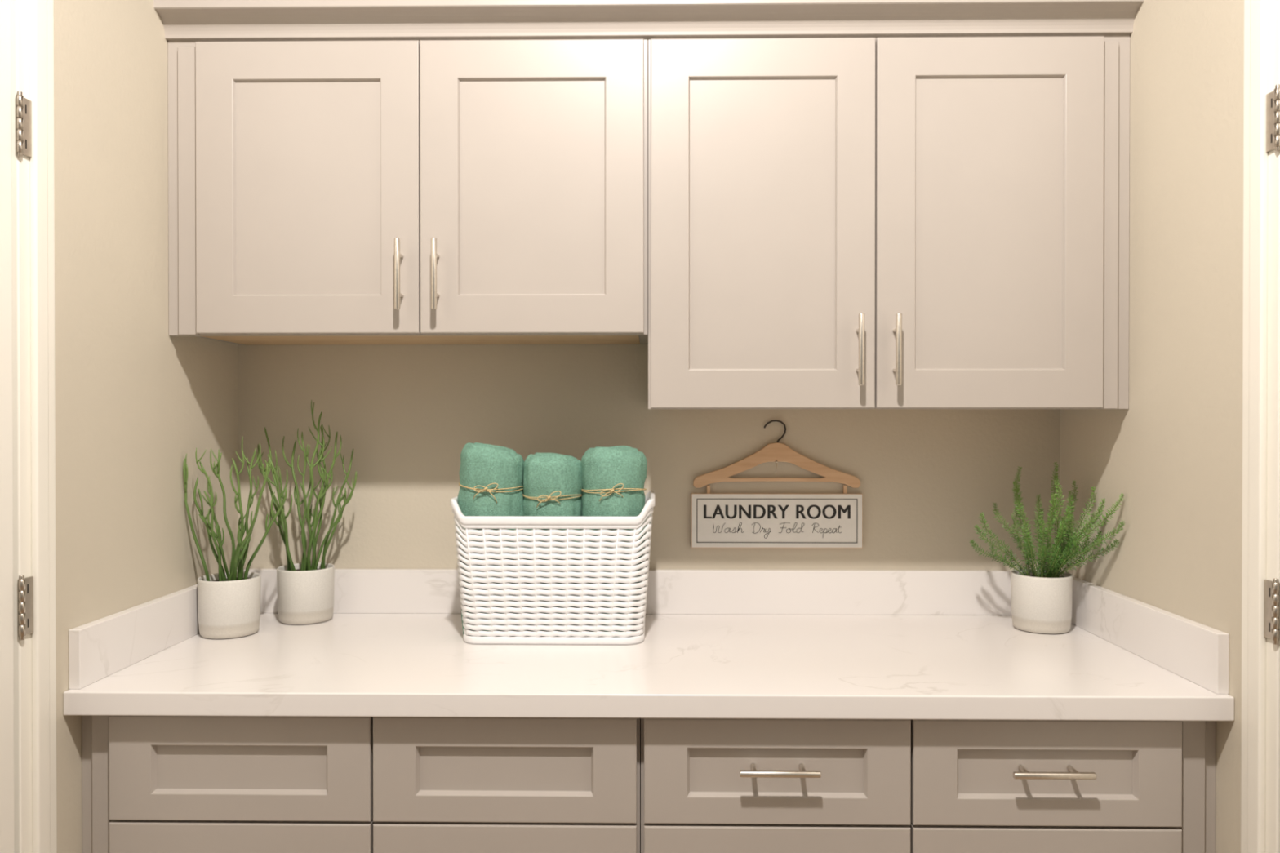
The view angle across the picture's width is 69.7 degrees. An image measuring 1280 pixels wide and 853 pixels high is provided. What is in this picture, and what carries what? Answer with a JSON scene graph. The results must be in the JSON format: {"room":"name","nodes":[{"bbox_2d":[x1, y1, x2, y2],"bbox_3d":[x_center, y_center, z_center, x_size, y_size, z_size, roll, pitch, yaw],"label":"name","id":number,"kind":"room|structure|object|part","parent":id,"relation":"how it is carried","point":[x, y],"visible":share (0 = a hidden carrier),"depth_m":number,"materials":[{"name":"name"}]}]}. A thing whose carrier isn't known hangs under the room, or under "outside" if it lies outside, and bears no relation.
{"room":"laundry room","nodes":[
{"label":"laundry room","id":0,"kind":"room"},
{"bbox_2d":[53,0,238,852],"bbox_3d":[-1.023,-0.190,1.915,0.120,3.080,0.800,0,0,1],"label":"wall","id":1,"kind":"structure","parent":0,"point":[133,397],"depth_m":1.70,"materials":[{"name":"paint"}]},
{"bbox_2d":[68,568,244,688],"bbox_3d":[-0.954,0.393,1.877,0.020,0.101,0.640,0,0,1],"label":"backsplash","id":2,"kind":"structure","parent":1,"relation":"attached to","point":[99,649],"depth_m":1.71,"materials":[{"name":"stone"}]},
{"bbox_2d":[197,572,261,639],"bbox_3d":[-0.878,0.382,1.966,0.124,0.122,0.124,0,0,1],"label":"pot","id":3,"kind":"object","parent":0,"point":[228,603],"depth_m":1.92,"materials":[{"name":"ceramic"}]},
{"bbox_2d":[276,562,334,624],"bbox_3d":[-0.763,0.381,2.099,0.124,0.122,0.124,0,0,1],"label":"pot","id":4,"kind":"object","parent":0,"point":[305,590],"depth_m":2.05,"materials":[{"name":"ceramic"}]},
{"bbox_2d":[238,37,1060,570],"bbox_3d":[0.016,-0.191,2.239,1.949,3.080,0.120,0,0,1],"label":"wall","id":5,"kind":"structure","parent":0,"point":[407,414],"depth_m":2.18,"materials":[{"name":"paint"}]},
{"bbox_2d":[168,36,648,344],"bbox_3d":[-0.472,-0.493,1.998,0.979,0.613,0.372,0,0,1],"label":"upper cabinet","id":6,"kind":"object","parent":5,"relation":"attached to","point":[384,191],"visible":0.98,"depth_m":1.85,"materials":[{"name":"paint"}]},
{"bbox_3d":[-0.671,-0.483,1.862,0.452,0.589,0.020,0,0,1],"label":"cabinet door","id":7,"kind":"part","parent":6,"relation":"part of","materials":[{"name":"paint"}]},
{"bbox_3d":[-0.471,-0.195,2.038,0.939,0.002,0.293,0,0,1],"label":"panel","id":8,"kind":"part","parent":6,"relation":"part of","materials":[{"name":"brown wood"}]},
{"bbox_3d":[-0.217,-0.483,1.856,0.450,0.589,0.020,0,0,1],"label":"cabinet door","id":9,"kind":"part","parent":6,"relation":"part of","materials":[{"name":"paint"}]},
{"bbox_2d":[153,0,1144,39],"bbox_3d":[0.010,-0.820,1.835,1.949,0.063,0.052,0,0,1],"label":"crown molding","id":10,"kind":"structure","parent":6,"relation":"attached to","point":[182,20],"depth_m":1.84,"materials":[{"name":"paint"}]},
{"bbox_2d":[244,568,1011,615],"bbox_3d":[0.015,0.391,2.172,1.908,0.103,0.020,0,0,1],"label":"backsplash","id":11,"kind":"structure","parent":5,"relation":"attached to","point":[400,591],"depth_m":2.16,"materials":[{"name":"stone"}]},
{"bbox_2d":[691,419,862,547],"bbox_3d":[0.322,0.135,2.167,0.402,0.302,0.016,0,0,1],"label":"room sign","id":12,"kind":"object","parent":5,"relation":"attached to","point":[718,520],"visible":1,"depth_m":2.16,"materials":[{"name":"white wood"}]},
{"bbox_2d":[648,34,1129,408],"bbox_3d":[0.502,-0.418,1.983,0.968,0.764,0.372,0,0,1],"label":"upper cabinet","id":13,"kind":"object","parent":5,"relation":"attached to","point":[905,221],"visible":0.96,"depth_m":1.84,"materials":[{"name":"paint"}]},
{"bbox_3d":[0.246,-0.407,1.849,0.449,0.740,0.020,0,0,1],"label":"cabinet door","id":14,"kind":"part","parent":13,"relation":"part of","materials":[{"name":"paint"}]},
{"bbox_3d":[0.699,-0.407,1.842,0.451,0.740,0.020,0,0,1],"label":"cabinet door","id":15,"kind":"part","parent":13,"relation":"part of","materials":[{"name":"paint"}]},
{"bbox_2d":[1010,568,1072,634],"bbox_3d":[0.877,0.381,2.009,0.124,0.122,0.124,0,0,1],"label":"pot","id":16,"kind":"object","parent":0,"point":[1042,598],"depth_m":1.96,"materials":[{"name":"ceramic"}]},
{"bbox_2d":[1059,0,1244,852],"bbox_3d":[1.045,-0.189,1.883,0.120,3.080,0.800,0,0,1],"label":"wall","id":17,"kind":"structure","parent":0,"point":[1175,456],"depth_m":1.66,"materials":[{"name":"paint"}]},
{"bbox_2d":[1071,576,1229,694],"bbox_3d":[0.975,0.393,1.848,0.020,0.101,0.640,0,0,1],"label":"backsplash","id":18,"kind":"structure","parent":17,"relation":"attached to","point":[1197,652],"depth_m":1.71,"materials":[{"name":"stone"}]},
{"bbox_3d":[0.005,1.385,0.358,4.400,0.050,3.900,0,0,1],"label":"floor","id":19,"kind":"structure","parent":0,"visible":0},
{"bbox_2d":[81,715,640,852],"bbox_3d":[-0.479,0.917,1.880,0.968,0.866,0.624,0,0,1],"label":"base cabinet","id":20,"kind":"object","parent":19,"relation":"on","point":[151,784],"visible":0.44,"depth_m":1.57,"materials":[{"name":"paint"}]},
{"bbox_3d":[-0.684,0.585,1.579,0.450,0.179,0.020,0,0,1],"label":"drawer","id":21,"kind":"part","parent":20,"relation":"part of","materials":[{"name":"paint"}]},
{"bbox_3d":[-0.684,0.819,1.580,0.450,0.280,0.020,0,0,1],"label":"drawer","id":22,"kind":"part","parent":20,"relation":"part of","materials":[{"name":"paint"}]},
{"bbox_3d":[-0.230,0.819,1.574,0.450,0.280,0.020,0,0,1],"label":"drawer","id":23,"kind":"part","parent":20,"relation":"part of","materials":[{"name":"paint"}]},
{"bbox_3d":[-0.230,0.585,1.572,0.450,0.179,0.020,0,0,1],"label":"drawer","id":24,"kind":"part","parent":20,"relation":"part of","materials":[{"name":"paint"}]},
{"bbox_2d":[63,568,1234,720],"bbox_3d":[0.010,0.412,1.855,1.948,0.143,0.654,0,0,1],"label":"countertop","id":25,"kind":"structure","parent":20,"relation":"on","point":[739,644],"depth_m":1.70,"materials":[{"name":"white stone"}]},
{"bbox_2d":[182,436,287,639],"bbox_3d":[-0.860,0.232,1.952,0.168,0.421,0.133,0,0,24],"label":"succulent","id":26,"kind":"object","parent":25,"relation":"on","point":[228,603],"visible":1,"depth_m":1.94,"materials":[{"name":"plant"}]},
{"bbox_2d":[256,400,356,624],"bbox_3d":[-0.766,0.191,2.098,0.243,0.501,0.124,0,0,1],"label":"succulent","id":27,"kind":"object","parent":25,"relation":"on","point":[305,589],"visible":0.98,"depth_m":2.08,"materials":[{"name":"plant"}]},
{"bbox_2d":[449,490,655,644],"bbox_3d":[-0.177,0.295,1.985,0.420,0.296,0.286,0,0,1],"label":"laundry basket","id":28,"kind":"object","parent":25,"relation":"on","point":[469,523],"visible":0.89,"depth_m":1.86,"materials":[{"name":"white plastic"}]},
{"bbox_2d":[457,442,524,636],"bbox_3d":[-0.312,0.234,1.930,0.138,0.402,0.141,0,0,36],"label":"rolled towel","id":29,"kind":"object","parent":28,"relation":"in","point":[491,483],"visible":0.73,"depth_m":1.88,"materials":[{"name":"fabric"}]},
{"bbox_2d":[522,452,582,636],"bbox_3d":[-0.185,0.245,1.928,0.129,0.380,0.133,0,0,33],"label":"rolled towel","id":30,"kind":"object","parent":28,"relation":"in","point":[553,486],"visible":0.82,"depth_m":1.88,"materials":[{"name":"fabric"}]},
{"bbox_3d":[-0.177,0.435,1.986,0.375,0.016,0.241,0,0,1],"label":"plate","id":31,"kind":"part","parent":28,"relation":"part of","materials":[{"name":"white plastic"}]},
{"bbox_2d":[581,445,647,636],"bbox_3d":[-0.055,0.238,1.924,0.139,0.394,0.146,0,0,1],"label":"rolled towel","id":32,"kind":"object","parent":28,"relation":"in","point":[614,477],"visible":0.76,"depth_m":1.87,"materials":[{"name":"fabric"}]},
{"bbox_2d":[969,462,1125,634],"bbox_3d":[0.872,0.261,1.987,0.301,0.363,0.190,0,0,23],"label":"potted plant","id":33,"kind":"object","parent":25,"relation":"on","point":[1042,596],"visible":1,"depth_m":1.97,"materials":[{"name":"plant"}]},
{"bbox_2d":[640,718,1215,852],"bbox_3d":[0.495,0.917,1.848,0.979,0.866,0.658,0,0,1],"label":"base cabinet","id":34,"kind":"object","parent":19,"relation":"on","point":[708,785],"visible":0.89,"depth_m":1.55,"materials":[{"name":"paint"}]},
{"bbox_3d":[0.192,0.578,1.547,0.008,0.008,0.038,0,0,1],"label":"pull post","id":35,"kind":"part","parent":34,"relation":"part of","materials":[{"name":"silver metal"}]},
{"bbox_3d":[0.232,0.819,1.567,0.451,0.280,0.020,0,0,1],"label":"drawer","id":36,"kind":"part","parent":34,"relation":"part of","materials":[{"name":"paint"}]},
{"bbox_3d":[0.232,0.585,1.565,0.451,0.179,0.020,0,0,1],"label":"drawer","id":37,"kind":"part","parent":34,"relation":"part of","materials":[{"name":"paint"}]},
{"bbox_3d":[0.274,0.578,1.546,0.008,0.008,0.038,0,0,1],"label":"pull post","id":38,"kind":"part","parent":34,"relation":"part of","materials":[{"name":"silver metal"}]},
{"bbox_3d":[0.645,0.578,1.540,0.008,0.008,0.038,0,0,1],"label":"pull post","id":39,"kind":"part","parent":34,"relation":"part of","materials":[{"name":"silver metal"}]},
{"bbox_3d":[0.687,0.819,1.560,0.450,0.280,0.020,0,0,1],"label":"drawer","id":40,"kind":"part","parent":34,"relation":"part of","materials":[{"name":"paint"}]},
{"bbox_3d":[0.687,0.585,1.558,0.450,0.179,0.020,0,0,1],"label":"drawer","id":41,"kind":"part","parent":34,"relation":"part of","materials":[{"name":"paint"}]},
{"bbox_3d":[0.727,0.578,1.539,0.008,0.008,0.038,0,0,1],"label":"pull post","id":42,"kind":"part","parent":34,"relation":"part of","materials":[{"name":"silver metal"}]},
{"bbox_3d":[-1.633,-0.187,1.514,1.088,3.080,0.120,0,0,1],"label":"wall","id":43,"kind":"structure","parent":0,"visible":0},
{"bbox_2d":[0,0,14,852],"bbox_3d":[-1.014,0.135,0.973,0.036,2.418,0.898,0,0,4],"label":"leaf","id":44,"kind":"object","parent":43,"relation":"attached to","point":[6,642],"visible":1,"depth_m":1.40,"materials":[{"name":"paint"}]},
{"bbox_2d":[22,97,31,157],"bbox_3d":[-0.961,-0.469,1.437,0.003,0.089,0.023,0,0,4],"label":"hinge leaf","id":45,"kind":"object","parent":43,"relation":"attached to","point":[27,117],"visible":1,"depth_m":1.44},
{"bbox_2d":[15,128,23,142],"bbox_3d":[-0.960,-0.451,1.424,0.010,0.017,0.010,0,0,4],"label":"hinge knuckle","id":46,"kind":"object","parent":45,"relation":"attached to","point":[19,132],"depth_m":1.42},
{"bbox_2d":[15,117,23,129],"bbox_3d":[-0.960,-0.469,1.423,0.010,0.017,0.010,0,0,4],"label":"hinge knuckle","id":47,"kind":"object","parent":45,"relation":"attached to","point":[19,121],"depth_m":1.42},
{"bbox_2d":[15,106,23,118],"bbox_3d":[-0.960,-0.486,1.423,0.010,0.017,0.010,0,0,4],"label":"hinge knuckle","id":48,"kind":"object","parent":45,"relation":"attached to","point":[19,109],"depth_m":1.42},
{"bbox_2d":[15,94,23,106],"bbox_3d":[-0.960,-0.504,1.423,0.010,0.017,0.010,0,0,4],"label":"hinge knuckle","id":49,"kind":"object","parent":45,"relation":"attached to","point":[19,98],"depth_m":1.42},
{"bbox_2d":[16,140,23,153],"bbox_3d":[-0.960,-0.433,1.424,0.010,0.017,0.010,0,0,4],"label":"hinge knuckle","id":50,"kind":"object","parent":45,"relation":"attached to","point":[20,144],"depth_m":1.42},
{"bbox_2d":[17,91,22,156],"bbox_3d":[-0.960,-0.469,1.423,0.007,0.100,0.007,0,0,4],"label":"pin","id":51,"kind":"object","parent":45,"relation":"in","point":[19,153],"depth_m":1.42,"materials":[{"name":"silver metal"}]},
{"bbox_2d":[24,576,33,635],"bbox_3d":[-0.961,0.281,1.442,0.003,0.089,0.023,0,0,4],"label":"hinge leaf","id":52,"kind":"object","parent":43,"relation":"attached to","point":[29,580],"visible":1,"depth_m":1.45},
{"bbox_2d":[18,575,24,639],"bbox_3d":[-0.960,0.281,1.428,0.007,0.100,0.007,0,0,4],"label":"pin","id":53,"kind":"object","parent":52,"relation":"in","point":[20,577],"depth_m":1.43,"materials":[{"name":"silver metal"}]},
{"bbox_2d":[17,624,26,636],"bbox_3d":[-0.960,0.317,1.428,0.010,0.017,0.010,0,0,4],"label":"hinge knuckle","id":54,"kind":"object","parent":52,"relation":"attached to","point":[21,628],"depth_m":1.42},
{"bbox_2d":[17,613,26,625],"bbox_3d":[-0.960,0.299,1.428,0.010,0.017,0.010,0,0,4],"label":"hinge knuckle","id":55,"kind":"object","parent":52,"relation":"attached to","point":[21,617],"depth_m":1.42},
{"bbox_2d":[17,601,26,613],"bbox_3d":[-0.960,0.281,1.428,0.010,0.017,0.010,0,0,4],"label":"hinge knuckle","id":56,"kind":"object","parent":52,"relation":"attached to","point":[21,606],"depth_m":1.42},
{"bbox_2d":[17,590,26,602],"bbox_3d":[-0.960,0.264,1.428,0.010,0.017,0.010,0,0,4],"label":"hinge knuckle","id":57,"kind":"object","parent":52,"relation":"attached to","point":[21,594],"depth_m":1.42},
{"bbox_2d":[17,578,26,591],"bbox_3d":[-0.960,0.246,1.428,0.010,0.017,0.010,0,0,4],"label":"hinge knuckle","id":58,"kind":"object","parent":52,"relation":"attached to","point":[21,583],"depth_m":1.42},
{"bbox_2d":[10,0,57,852],"bbox_3d":[-1.026,0.123,1.472,0.127,2.460,0.088,0,0,1],"label":"trim","id":59,"kind":"structure","parent":43,"relation":"attached to","point":[20,9],"depth_m":1.44,"materials":[{"name":"paint"}]},
{"bbox_2d":[29,0,50,852],"bbox_3d":[-0.958,0.123,1.468,0.012,2.460,0.031,0,0,1],"label":"door frame","id":60,"kind":"structure","parent":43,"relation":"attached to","point":[38,181],"depth_m":1.46,"materials":[{"name":"paint"}]},
{"bbox_3d":[1.661,-0.187,1.464,1.123,3.080,0.120,0,0,1],"label":"wall","id":61,"kind":"structure","parent":0,"visible":0},
{"bbox_2d":[1247,0,1268,852],"bbox_3d":[0.967,0.123,1.439,0.012,2.460,0.031,0,0,1],"label":"door frame","id":62,"kind":"structure","parent":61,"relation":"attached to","point":[1259,42],"depth_m":1.43,"materials":[{"name":"paint"}]},
{"bbox_2d":[1240,0,1279,852],"bbox_3d":[1.035,0.123,1.441,0.127,2.460,0.088,0,0,1],"label":"trim","id":63,"kind":"structure","parent":61,"relation":"attached to","point":[1272,733],"depth_m":1.42,"materials":[{"name":"paint"}]},
{"bbox_2d":[1263,579,1272,639],"bbox_3d":[0.969,0.281,1.413,0.003,0.089,0.023,0,0,-2],"label":"hinge leaf","id":64,"kind":"object","parent":61,"relation":"attached to","point":[1268,584],"visible":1,"depth_m":1.42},
{"bbox_2d":[1271,628,1279,641],"bbox_3d":[0.968,0.317,1.399,0.010,0.017,0.010,0,0,-2],"label":"hinge knuckle","id":65,"kind":"object","parent":64,"relation":"attached to","point":[1275,633],"depth_m":1.40},
{"bbox_2d":[1271,617,1279,629],"bbox_3d":[0.968,0.299,1.399,0.010,0.017,0.010,0,0,-2],"label":"hinge knuckle","id":66,"kind":"object","parent":64,"relation":"attached to","point":[1275,621],"depth_m":1.40},
{"bbox_2d":[1271,605,1279,617],"bbox_3d":[0.968,0.282,1.399,0.010,0.017,0.010,0,0,-2],"label":"hinge knuckle","id":67,"kind":"object","parent":64,"relation":"attached to","point":[1275,610],"depth_m":1.39},
{"bbox_2d":[1271,593,1279,605],"bbox_3d":[0.968,0.264,1.399,0.010,0.017,0.010,0,0,-2],"label":"hinge knuckle","id":68,"kind":"object","parent":64,"relation":"attached to","point":[1275,597],"depth_m":1.40},
{"bbox_2d":[1271,582,1279,594],"bbox_3d":[0.968,0.246,1.399,0.010,0.017,0.010,0,0,-2],"label":"hinge knuckle","id":69,"kind":"object","parent":64,"relation":"attached to","point":[1275,586],"depth_m":1.39},
{"bbox_2d":[1272,578,1279,644],"bbox_3d":[0.968,0.282,1.399,0.007,0.100,0.007,0,0,-2],"label":"pin","id":70,"kind":"object","parent":64,"relation":"attached to","point":[1275,580],"depth_m":1.40,"materials":[{"name":"silver metal"}]},
{"bbox_2d":[1266,90,1275,151],"bbox_3d":[0.969,-0.469,1.408,0.003,0.089,0.023,0,0,-2],"label":"hinge leaf","id":71,"kind":"object","parent":61,"relation":"attached to","point":[1269,111],"visible":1,"depth_m":1.41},
{"bbox_2d":[1273,134,1279,147],"bbox_3d":[0.968,-0.433,1.395,0.010,0.017,0.010,0,0,-2],"label":"hinge knuckle","id":72,"kind":"object","parent":71,"relation":"attached to","point":[1276,138],"depth_m":1.39},
{"bbox_2d":[1273,123,1279,135],"bbox_3d":[0.968,-0.451,1.395,0.010,0.017,0.010,0,0,-2],"label":"hinge knuckle","id":73,"kind":"object","parent":71,"relation":"attached to","point":[1277,126],"depth_m":1.39},
{"bbox_2d":[1273,111,1279,124],"bbox_3d":[0.968,-0.468,1.395,0.010,0.017,0.010,0,0,-2],"label":"hinge knuckle","id":74,"kind":"object","parent":71,"relation":"attached to","point":[1276,114],"depth_m":1.39},
{"bbox_2d":[1273,99,1279,112],"bbox_3d":[0.968,-0.486,1.394,0.010,0.017,0.010,0,0,-2],"label":"hinge knuckle","id":75,"kind":"object","parent":71,"relation":"attached to","point":[1276,103],"depth_m":1.39},
{"bbox_2d":[1273,87,1279,100],"bbox_3d":[0.968,-0.504,1.394,0.010,0.017,0.010,0,0,-2],"label":"hinge knuckle","id":76,"kind":"object","parent":71,"relation":"attached to","point":[1277,91],"depth_m":1.39},
{"bbox_2d":[1275,84,1279,151],"bbox_3d":[0.968,-0.468,1.395,0.007,0.100,0.007,0,0,-2],"label":"pin","id":77,"kind":"object","parent":71,"relation":"attached to","point":[1277,148],"depth_m":1.39,"materials":[{"name":"silver metal"}]}
]}

